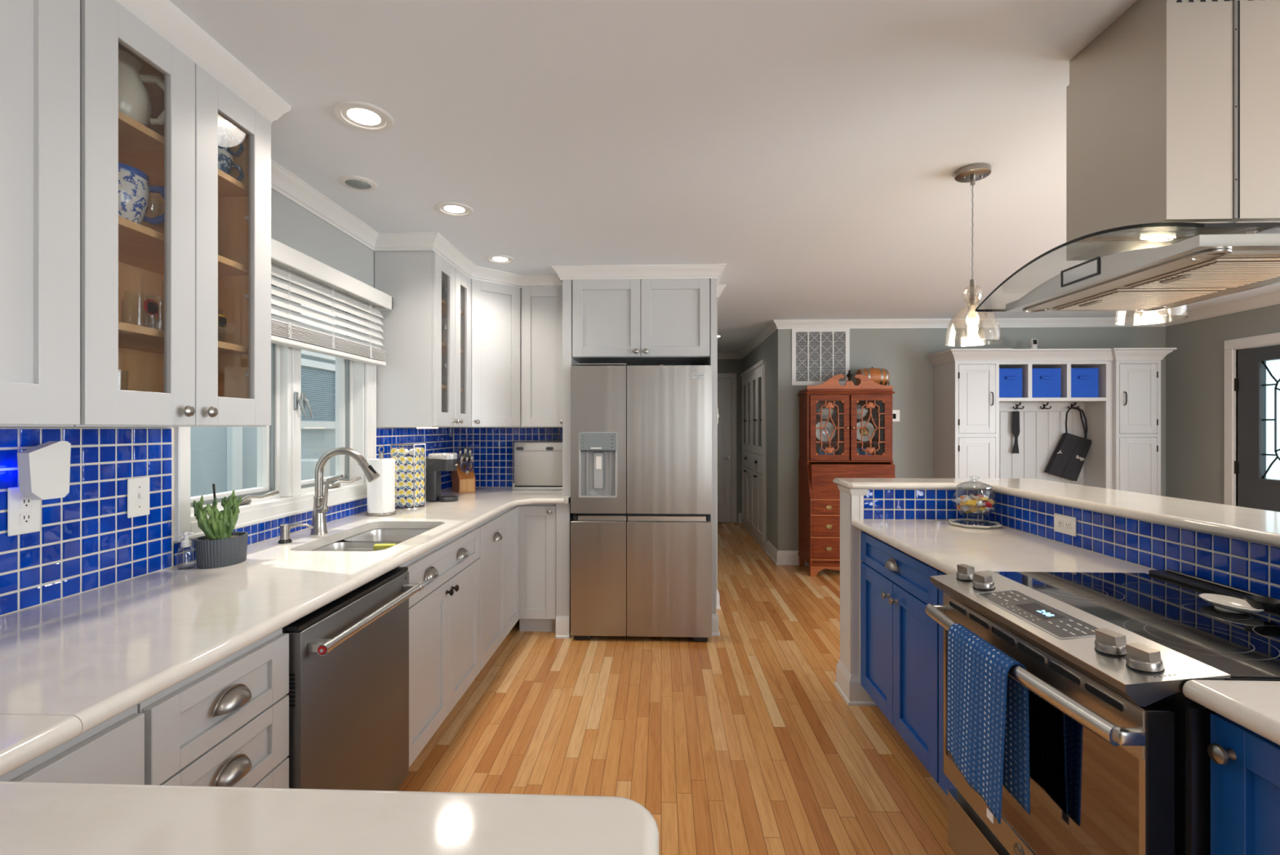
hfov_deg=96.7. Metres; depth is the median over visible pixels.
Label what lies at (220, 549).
pot
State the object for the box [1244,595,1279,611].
ladle
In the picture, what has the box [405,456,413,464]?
pod
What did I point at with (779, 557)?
baseboard
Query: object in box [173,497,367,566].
tile backsplash
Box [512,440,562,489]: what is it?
countertop oven
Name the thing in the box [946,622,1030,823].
tea towel
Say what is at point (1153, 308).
hood light
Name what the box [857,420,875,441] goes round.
plate
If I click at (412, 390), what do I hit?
upper cabinet
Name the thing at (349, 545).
basin
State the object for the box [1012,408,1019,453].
brush
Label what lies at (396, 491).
pod
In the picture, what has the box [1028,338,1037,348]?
security camera
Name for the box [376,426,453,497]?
tile backsplash
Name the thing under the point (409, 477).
pod
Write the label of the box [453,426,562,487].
tile backsplash
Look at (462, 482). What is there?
knife block
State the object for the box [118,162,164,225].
jug
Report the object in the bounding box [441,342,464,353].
shelf
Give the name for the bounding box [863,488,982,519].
tile backsplash
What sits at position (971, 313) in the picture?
socket
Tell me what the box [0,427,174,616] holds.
tile backsplash
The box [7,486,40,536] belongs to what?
wall outlet
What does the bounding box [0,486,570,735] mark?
countertop
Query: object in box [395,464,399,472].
pod
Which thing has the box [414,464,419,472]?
pod
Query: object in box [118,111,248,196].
shelf
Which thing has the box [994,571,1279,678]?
cooktop
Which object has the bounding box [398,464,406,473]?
pod
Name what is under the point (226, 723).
base cabinet
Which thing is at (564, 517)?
panel
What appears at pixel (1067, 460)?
tote bag
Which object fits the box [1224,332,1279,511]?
door
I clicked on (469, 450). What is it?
kitchen knife
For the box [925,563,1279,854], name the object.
range
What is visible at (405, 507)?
pod carousel
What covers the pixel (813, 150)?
ceiling
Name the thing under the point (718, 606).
baseboard
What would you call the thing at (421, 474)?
pod
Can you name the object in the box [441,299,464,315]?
shelf
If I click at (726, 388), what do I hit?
door
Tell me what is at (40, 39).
upper cabinet
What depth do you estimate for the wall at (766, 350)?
6.11 m
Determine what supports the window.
in the wall at (86, 540)
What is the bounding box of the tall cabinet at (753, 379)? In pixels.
[740,359,766,551]
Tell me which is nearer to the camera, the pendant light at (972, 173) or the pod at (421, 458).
the pendant light at (972, 173)
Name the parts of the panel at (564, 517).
trim, panel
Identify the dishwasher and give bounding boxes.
[282,566,424,790]
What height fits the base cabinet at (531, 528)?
0.877 m
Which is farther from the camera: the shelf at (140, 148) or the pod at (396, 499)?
the pod at (396, 499)
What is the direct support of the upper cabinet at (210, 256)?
attached to the wall at (86, 540)
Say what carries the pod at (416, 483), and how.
in the pod carousel
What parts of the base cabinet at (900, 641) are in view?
door, knob, cup pull, knob, drawer, door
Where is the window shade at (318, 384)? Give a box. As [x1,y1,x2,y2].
[301,365,335,421]
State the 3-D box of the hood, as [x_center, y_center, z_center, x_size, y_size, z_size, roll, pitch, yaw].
[1.396,-0.711,1.484,0.590,0.714,0.800,0,0,2]
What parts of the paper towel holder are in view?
post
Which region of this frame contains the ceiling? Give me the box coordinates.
[168,0,1279,352]
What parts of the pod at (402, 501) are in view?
lid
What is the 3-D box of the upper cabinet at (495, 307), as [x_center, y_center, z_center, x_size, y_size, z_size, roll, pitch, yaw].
[-1.149,-0.497,4.073,0.610,0.990,0.595,0,0,2]
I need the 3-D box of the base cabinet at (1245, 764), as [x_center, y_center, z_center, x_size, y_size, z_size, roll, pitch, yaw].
[1.291,0.933,0.790,0.608,0.877,0.460,0,0,2]
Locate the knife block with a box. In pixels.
[451,462,475,492]
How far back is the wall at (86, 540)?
1.68 m
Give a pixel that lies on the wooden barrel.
(879, 375)
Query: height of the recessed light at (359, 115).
0.008 m
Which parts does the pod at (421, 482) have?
lid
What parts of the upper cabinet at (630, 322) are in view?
door, knob, knob, door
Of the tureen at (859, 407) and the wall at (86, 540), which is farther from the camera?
the tureen at (859, 407)
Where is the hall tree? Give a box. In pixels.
[925,347,1177,495]
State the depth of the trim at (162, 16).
1.56 m
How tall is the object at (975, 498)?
0.027 m
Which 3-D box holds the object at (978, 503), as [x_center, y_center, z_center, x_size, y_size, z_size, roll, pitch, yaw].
[1.549,0.347,2.594,0.028,0.024,0.055,0,0,-27]
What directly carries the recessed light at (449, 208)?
in the ceiling
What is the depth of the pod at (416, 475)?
3.22 m
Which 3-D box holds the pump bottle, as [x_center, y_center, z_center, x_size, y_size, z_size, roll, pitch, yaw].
[-1.477,0.399,1.851,0.047,0.119,0.047,0,0,2]
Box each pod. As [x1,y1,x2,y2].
[390,448,399,456]
[391,456,399,464]
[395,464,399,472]
[395,472,399,480]
[395,480,399,489]
[395,489,399,497]
[395,497,399,506]
[397,448,408,456]
[397,456,406,464]
[397,497,406,506]
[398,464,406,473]
[398,472,406,481]
[398,480,407,489]
[398,489,407,497]
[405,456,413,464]
[405,464,413,473]
[405,472,413,481]
[405,481,413,489]
[405,489,413,497]
[405,497,413,506]
[408,447,419,456]
[414,456,419,464]
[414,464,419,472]
[414,472,419,480]
[414,480,419,488]
[414,488,419,497]
[414,497,419,506]
[418,447,424,455]
[418,455,424,463]
[418,463,424,471]
[418,471,424,479]
[418,480,424,488]
[418,488,424,496]
[418,496,424,504]
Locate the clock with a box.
[1037,609,1054,616]
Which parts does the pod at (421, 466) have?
lid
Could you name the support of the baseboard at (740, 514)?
attached to the wall at (724, 366)
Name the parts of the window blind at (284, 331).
ladder cord, head rail, ladder cord, rail, ladder cord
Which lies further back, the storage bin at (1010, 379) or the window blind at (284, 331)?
the storage bin at (1010, 379)
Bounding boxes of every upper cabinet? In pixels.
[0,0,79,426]
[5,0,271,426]
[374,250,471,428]
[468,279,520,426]
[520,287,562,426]
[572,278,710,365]
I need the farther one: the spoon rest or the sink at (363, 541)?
the sink at (363, 541)
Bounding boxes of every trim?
[115,0,291,124]
[271,159,726,298]
[717,292,1279,359]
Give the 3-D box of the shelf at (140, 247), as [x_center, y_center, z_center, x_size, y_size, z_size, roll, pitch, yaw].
[-1.391,-0.497,1.550,0.295,0.019,0.560,0,0,2]
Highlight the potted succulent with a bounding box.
[192,483,248,568]
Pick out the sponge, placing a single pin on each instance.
(376, 546)
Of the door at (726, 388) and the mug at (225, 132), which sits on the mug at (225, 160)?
the mug at (225, 132)
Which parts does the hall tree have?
door, door, crown, handle, door, door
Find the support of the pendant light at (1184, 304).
hanging from the ceiling
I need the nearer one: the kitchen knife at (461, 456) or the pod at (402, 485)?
the pod at (402, 485)
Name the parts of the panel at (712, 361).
trim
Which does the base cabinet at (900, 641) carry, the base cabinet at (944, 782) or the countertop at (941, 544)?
the countertop at (941, 544)
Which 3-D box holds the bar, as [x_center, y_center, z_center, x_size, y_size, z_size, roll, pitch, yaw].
[1.504,0.286,1.295,1.072,0.032,3.501,0,0,2]
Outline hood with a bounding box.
[975,0,1279,312]
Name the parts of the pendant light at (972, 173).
cord, bulb, lamp shade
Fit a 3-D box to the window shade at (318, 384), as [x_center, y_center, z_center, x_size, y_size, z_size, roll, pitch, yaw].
[-2.998,-0.302,5.251,0.008,0.485,0.630,0,0,2]
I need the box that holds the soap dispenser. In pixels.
[277,523,313,543]
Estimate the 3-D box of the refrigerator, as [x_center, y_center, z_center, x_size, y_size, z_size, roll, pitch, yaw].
[0.018,0.488,3.974,0.902,1.767,0.695,0,0,2]
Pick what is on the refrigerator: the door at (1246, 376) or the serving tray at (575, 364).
the serving tray at (575, 364)
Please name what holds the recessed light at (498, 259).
in the ceiling
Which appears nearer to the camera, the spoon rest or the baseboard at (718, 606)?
the spoon rest
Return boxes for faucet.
[310,446,380,534]
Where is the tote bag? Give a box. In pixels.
[1044,406,1091,480]
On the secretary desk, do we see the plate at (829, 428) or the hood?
the plate at (829, 428)
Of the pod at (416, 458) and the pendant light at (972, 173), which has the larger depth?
the pod at (416, 458)
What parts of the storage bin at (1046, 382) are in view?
handle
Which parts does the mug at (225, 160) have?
handle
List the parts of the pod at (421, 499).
lid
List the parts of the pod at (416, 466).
lid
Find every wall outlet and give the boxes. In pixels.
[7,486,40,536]
[1054,512,1076,536]
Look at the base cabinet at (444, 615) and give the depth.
2.44 m
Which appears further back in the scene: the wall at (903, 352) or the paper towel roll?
the wall at (903, 352)
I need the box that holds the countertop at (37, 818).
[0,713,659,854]
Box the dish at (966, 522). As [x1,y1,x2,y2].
[947,518,1002,528]
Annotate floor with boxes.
[397,522,955,854]
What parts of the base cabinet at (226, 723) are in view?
drawer, cup pull, cup pull, drawer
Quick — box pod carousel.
[390,443,425,509]
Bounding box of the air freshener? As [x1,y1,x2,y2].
[17,440,71,499]
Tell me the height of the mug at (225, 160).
0.086 m
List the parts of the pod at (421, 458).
lid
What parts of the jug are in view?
handle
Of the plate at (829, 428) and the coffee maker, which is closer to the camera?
the coffee maker
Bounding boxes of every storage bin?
[999,368,1022,397]
[1031,368,1061,397]
[1071,368,1098,397]
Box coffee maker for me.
[423,452,457,502]
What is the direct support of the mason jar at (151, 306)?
on the upper cabinet at (210, 256)
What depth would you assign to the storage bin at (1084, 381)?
5.25 m
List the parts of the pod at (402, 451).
lid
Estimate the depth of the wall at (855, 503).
2.83 m
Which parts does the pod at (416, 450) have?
lid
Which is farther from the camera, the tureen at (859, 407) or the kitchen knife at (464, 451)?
the tureen at (859, 407)
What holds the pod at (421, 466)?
in the pod carousel
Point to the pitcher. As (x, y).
(134, 98)
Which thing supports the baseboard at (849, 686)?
attached to the wall at (855, 503)
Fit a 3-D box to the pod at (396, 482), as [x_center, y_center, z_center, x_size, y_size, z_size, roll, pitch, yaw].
[-1.387,0.328,3.239,0.049,0.049,0.044,0,0,10]
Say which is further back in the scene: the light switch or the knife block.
the knife block
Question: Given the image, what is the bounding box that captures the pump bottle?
[180,531,195,549]
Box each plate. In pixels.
[816,420,835,441]
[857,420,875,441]
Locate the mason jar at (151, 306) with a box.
[120,290,158,328]
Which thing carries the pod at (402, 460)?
in the pod carousel
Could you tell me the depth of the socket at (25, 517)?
1.43 m
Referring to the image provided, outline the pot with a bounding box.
[194,531,248,568]
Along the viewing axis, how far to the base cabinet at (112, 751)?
0.95 m
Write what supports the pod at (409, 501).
on the pod carousel
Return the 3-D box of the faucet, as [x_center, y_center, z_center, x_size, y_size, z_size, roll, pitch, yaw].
[-1.275,0.271,2.453,0.285,0.374,0.090,0,0,-6]
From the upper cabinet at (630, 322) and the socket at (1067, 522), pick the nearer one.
the socket at (1067, 522)
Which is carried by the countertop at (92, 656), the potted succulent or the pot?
the potted succulent
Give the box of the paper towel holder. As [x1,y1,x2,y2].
[365,445,396,516]
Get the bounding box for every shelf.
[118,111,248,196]
[118,216,248,275]
[118,321,248,354]
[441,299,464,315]
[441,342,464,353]
[441,384,464,391]
[999,360,1112,488]
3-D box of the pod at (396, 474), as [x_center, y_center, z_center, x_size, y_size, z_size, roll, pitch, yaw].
[-1.387,0.281,3.239,0.048,0.048,0.044,0,0,10]
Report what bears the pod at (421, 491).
in the pod carousel
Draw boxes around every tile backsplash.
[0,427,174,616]
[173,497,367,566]
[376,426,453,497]
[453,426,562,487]
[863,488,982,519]
[982,488,1279,599]
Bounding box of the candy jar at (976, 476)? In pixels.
[951,475,997,523]
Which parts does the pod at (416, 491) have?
lid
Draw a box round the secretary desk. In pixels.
[797,369,895,576]
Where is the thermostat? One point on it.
(895, 413)
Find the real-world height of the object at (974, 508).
0.038 m
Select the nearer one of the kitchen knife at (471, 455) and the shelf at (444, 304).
the shelf at (444, 304)
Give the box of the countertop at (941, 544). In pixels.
[851,519,1153,573]
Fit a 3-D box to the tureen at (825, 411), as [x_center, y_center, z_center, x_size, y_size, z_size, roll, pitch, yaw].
[1.789,-0.151,5.502,0.176,0.137,0.160,0,0,2]
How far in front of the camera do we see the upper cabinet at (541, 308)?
4.02 m
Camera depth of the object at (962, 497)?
2.67 m
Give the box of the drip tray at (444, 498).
[437,495,457,502]
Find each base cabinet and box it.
[0,704,144,784]
[137,627,288,787]
[398,524,479,766]
[476,511,506,670]
[502,503,555,635]
[860,531,947,795]
[938,571,956,795]
[1207,713,1279,854]
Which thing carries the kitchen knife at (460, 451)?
in the knife block
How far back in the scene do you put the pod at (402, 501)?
3.21 m
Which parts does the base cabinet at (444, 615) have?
door, cup pull, drawer, knob, knob, cup pull, door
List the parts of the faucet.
lever, spout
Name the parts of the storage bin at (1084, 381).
handle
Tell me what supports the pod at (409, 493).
in the pod carousel
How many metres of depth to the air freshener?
1.42 m
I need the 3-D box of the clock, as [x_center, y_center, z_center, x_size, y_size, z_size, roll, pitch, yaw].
[1.001,0.458,1.404,0.018,0.001,0.043,-6,0,2]
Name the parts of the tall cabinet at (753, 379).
door, door, glass pane, drawer, door, door, glass pane, door, door, glass pane, drawer, door, door, glass pane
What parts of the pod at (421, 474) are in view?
lid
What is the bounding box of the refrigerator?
[570,364,711,641]
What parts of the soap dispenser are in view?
spout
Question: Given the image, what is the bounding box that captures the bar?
[833,477,1279,546]
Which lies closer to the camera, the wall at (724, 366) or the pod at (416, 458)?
the pod at (416, 458)
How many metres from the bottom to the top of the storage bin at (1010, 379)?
0.271 m
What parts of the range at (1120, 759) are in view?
knob, storage drawer, knob, handle, vent trim, door glass, oven door, control panel, knob, knob, trim, edge trim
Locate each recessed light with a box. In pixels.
[333,100,394,132]
[435,201,473,216]
[485,254,514,263]
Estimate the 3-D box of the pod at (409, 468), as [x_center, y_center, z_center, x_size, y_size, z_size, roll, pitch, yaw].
[-1.295,0.234,3.223,0.049,0.049,0.044,0,0,10]
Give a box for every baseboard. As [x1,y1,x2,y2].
[716,589,720,608]
[737,512,742,523]
[765,539,808,564]
[834,659,876,706]
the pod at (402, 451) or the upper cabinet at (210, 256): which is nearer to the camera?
the upper cabinet at (210, 256)
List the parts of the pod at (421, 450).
lid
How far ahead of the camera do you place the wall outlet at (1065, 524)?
2.22 m
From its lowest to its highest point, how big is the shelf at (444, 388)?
0.019 m
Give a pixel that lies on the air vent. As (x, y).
(819, 354)
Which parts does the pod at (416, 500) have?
lid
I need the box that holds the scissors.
[461,461,474,473]
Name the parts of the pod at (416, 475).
lid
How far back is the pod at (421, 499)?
3.27 m
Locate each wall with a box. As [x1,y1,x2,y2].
[0,188,453,616]
[453,297,717,590]
[717,359,742,522]
[742,331,775,546]
[775,326,1165,550]
[837,484,982,675]
[1165,303,1279,506]
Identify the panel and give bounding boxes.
[555,279,582,638]
[704,278,719,635]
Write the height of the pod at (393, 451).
0.049 m
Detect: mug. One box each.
[217,119,244,155]
[217,147,244,181]
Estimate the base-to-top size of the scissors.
0.131 m
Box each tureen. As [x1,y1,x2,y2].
[816,405,834,418]
[849,404,867,418]
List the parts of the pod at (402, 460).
lid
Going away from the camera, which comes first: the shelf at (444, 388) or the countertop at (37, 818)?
the countertop at (37, 818)
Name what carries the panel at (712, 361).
on the floor
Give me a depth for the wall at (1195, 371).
5.20 m
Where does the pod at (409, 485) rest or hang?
in the pod carousel
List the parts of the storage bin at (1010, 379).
handle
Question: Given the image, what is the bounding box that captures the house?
[190,322,335,497]
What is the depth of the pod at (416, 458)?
3.22 m
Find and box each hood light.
[1022,307,1048,312]
[1137,306,1166,311]
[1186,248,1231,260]
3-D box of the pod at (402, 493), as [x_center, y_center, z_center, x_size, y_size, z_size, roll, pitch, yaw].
[-1.341,0.375,3.231,0.049,0.049,0.044,0,0,10]
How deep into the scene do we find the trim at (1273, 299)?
5.59 m
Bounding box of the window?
[173,262,376,542]
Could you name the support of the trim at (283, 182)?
attached to the wall at (492, 448)
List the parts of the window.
screen frame, sash, crank handle, lock lever, lock lever, screen frame, sash, crank handle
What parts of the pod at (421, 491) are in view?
lid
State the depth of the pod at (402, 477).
3.21 m
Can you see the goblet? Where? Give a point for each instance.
(222, 320)
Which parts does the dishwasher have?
handle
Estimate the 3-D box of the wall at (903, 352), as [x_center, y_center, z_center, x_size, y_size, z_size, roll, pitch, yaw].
[3.265,0.152,5.692,3.760,2.440,0.120,0,0,2]
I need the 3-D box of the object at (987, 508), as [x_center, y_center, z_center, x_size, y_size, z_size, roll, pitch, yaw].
[1.601,0.371,2.624,0.055,0.023,0.028,0,0,-1]
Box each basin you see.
[313,541,400,551]
[344,528,428,542]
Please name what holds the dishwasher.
on the floor
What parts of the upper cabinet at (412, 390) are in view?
door, door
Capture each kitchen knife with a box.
[457,448,462,463]
[458,454,463,468]
[462,446,466,462]
[463,455,468,469]
[467,448,471,463]
[468,453,473,468]
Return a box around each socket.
[19,496,32,508]
[19,511,32,524]
[967,279,977,318]
[1057,519,1062,527]
[1065,520,1070,528]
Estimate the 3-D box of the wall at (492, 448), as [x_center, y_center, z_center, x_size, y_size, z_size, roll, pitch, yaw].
[-0.428,0.152,4.404,2.036,2.440,0.131,0,0,2]
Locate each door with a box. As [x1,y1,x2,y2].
[717,373,736,522]
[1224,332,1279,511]
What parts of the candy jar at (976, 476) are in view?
lid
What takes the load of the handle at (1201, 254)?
on the hood
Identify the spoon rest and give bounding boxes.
[1198,593,1264,613]
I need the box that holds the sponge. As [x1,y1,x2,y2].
[373,543,396,551]
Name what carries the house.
on the ground
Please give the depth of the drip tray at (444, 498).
3.51 m
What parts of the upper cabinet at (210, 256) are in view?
door, knob, knob, door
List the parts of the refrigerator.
control panel, door, door, pocket handle, pocket handle, door, door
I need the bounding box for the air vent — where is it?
[791,327,849,385]
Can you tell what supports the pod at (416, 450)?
in the pod carousel
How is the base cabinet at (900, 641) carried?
on the floor
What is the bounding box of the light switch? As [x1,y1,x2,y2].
[127,475,149,517]
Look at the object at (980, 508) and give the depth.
2.60 m
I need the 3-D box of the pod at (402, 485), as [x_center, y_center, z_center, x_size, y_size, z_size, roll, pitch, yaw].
[-1.341,0.328,3.231,0.049,0.049,0.044,0,0,10]
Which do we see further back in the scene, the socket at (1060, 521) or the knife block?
the knife block
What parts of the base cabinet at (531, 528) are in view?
door, door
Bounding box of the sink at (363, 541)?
[310,528,430,551]
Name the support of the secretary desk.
on the floor
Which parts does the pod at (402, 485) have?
lid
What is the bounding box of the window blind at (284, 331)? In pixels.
[271,237,392,365]
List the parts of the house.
corner post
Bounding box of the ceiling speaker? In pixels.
[337,175,377,191]
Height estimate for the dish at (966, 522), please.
0.016 m
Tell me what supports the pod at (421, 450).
on the pod carousel
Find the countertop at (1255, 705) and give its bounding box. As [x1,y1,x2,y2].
[1182,679,1279,745]
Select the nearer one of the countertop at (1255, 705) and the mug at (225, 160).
the countertop at (1255, 705)
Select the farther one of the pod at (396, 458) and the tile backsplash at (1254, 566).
the pod at (396, 458)
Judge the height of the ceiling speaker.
0.009 m
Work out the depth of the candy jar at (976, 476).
2.64 m
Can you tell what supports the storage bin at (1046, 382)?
in the hall tree
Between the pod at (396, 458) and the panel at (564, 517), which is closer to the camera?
the pod at (396, 458)
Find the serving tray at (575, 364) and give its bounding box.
[574,363,627,365]
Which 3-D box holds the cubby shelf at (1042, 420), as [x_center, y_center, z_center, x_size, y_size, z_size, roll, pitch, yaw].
[3.820,0.144,5.423,1.040,1.545,0.374,0,0,2]
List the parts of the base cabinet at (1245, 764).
knob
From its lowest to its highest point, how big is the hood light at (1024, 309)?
0.005 m
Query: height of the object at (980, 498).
0.017 m
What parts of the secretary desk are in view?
leg, drawer, drawer, drawer, drawer pull, drawer pull, drawer pull, door, door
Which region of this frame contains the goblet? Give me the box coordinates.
[217,314,226,342]
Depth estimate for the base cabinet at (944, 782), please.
2.00 m
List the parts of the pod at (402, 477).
lid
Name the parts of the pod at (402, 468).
lid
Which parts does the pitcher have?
handle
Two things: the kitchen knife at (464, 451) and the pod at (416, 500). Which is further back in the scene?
the kitchen knife at (464, 451)
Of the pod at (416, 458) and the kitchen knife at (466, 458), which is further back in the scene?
the kitchen knife at (466, 458)
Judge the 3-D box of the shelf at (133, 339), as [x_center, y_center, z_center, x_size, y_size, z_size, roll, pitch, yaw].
[-1.391,-0.244,1.550,0.295,0.019,0.560,0,0,2]
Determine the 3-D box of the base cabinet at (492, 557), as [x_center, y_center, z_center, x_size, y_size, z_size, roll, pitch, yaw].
[-1.133,0.933,3.204,0.686,0.877,0.490,0,0,2]
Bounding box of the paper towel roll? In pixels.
[367,457,395,513]
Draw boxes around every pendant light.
[944,163,1001,346]
[1114,304,1188,325]
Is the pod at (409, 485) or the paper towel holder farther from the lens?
the pod at (409, 485)
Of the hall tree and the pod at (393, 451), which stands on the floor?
the hall tree
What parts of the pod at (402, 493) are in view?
lid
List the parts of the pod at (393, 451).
lid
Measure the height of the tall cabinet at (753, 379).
2.130 m
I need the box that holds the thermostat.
[892,409,899,422]
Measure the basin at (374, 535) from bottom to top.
0.157 m
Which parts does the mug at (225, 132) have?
handle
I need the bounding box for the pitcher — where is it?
[118,48,164,127]
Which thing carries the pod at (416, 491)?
in the pod carousel
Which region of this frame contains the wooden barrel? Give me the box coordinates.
[856,366,889,385]
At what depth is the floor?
2.54 m

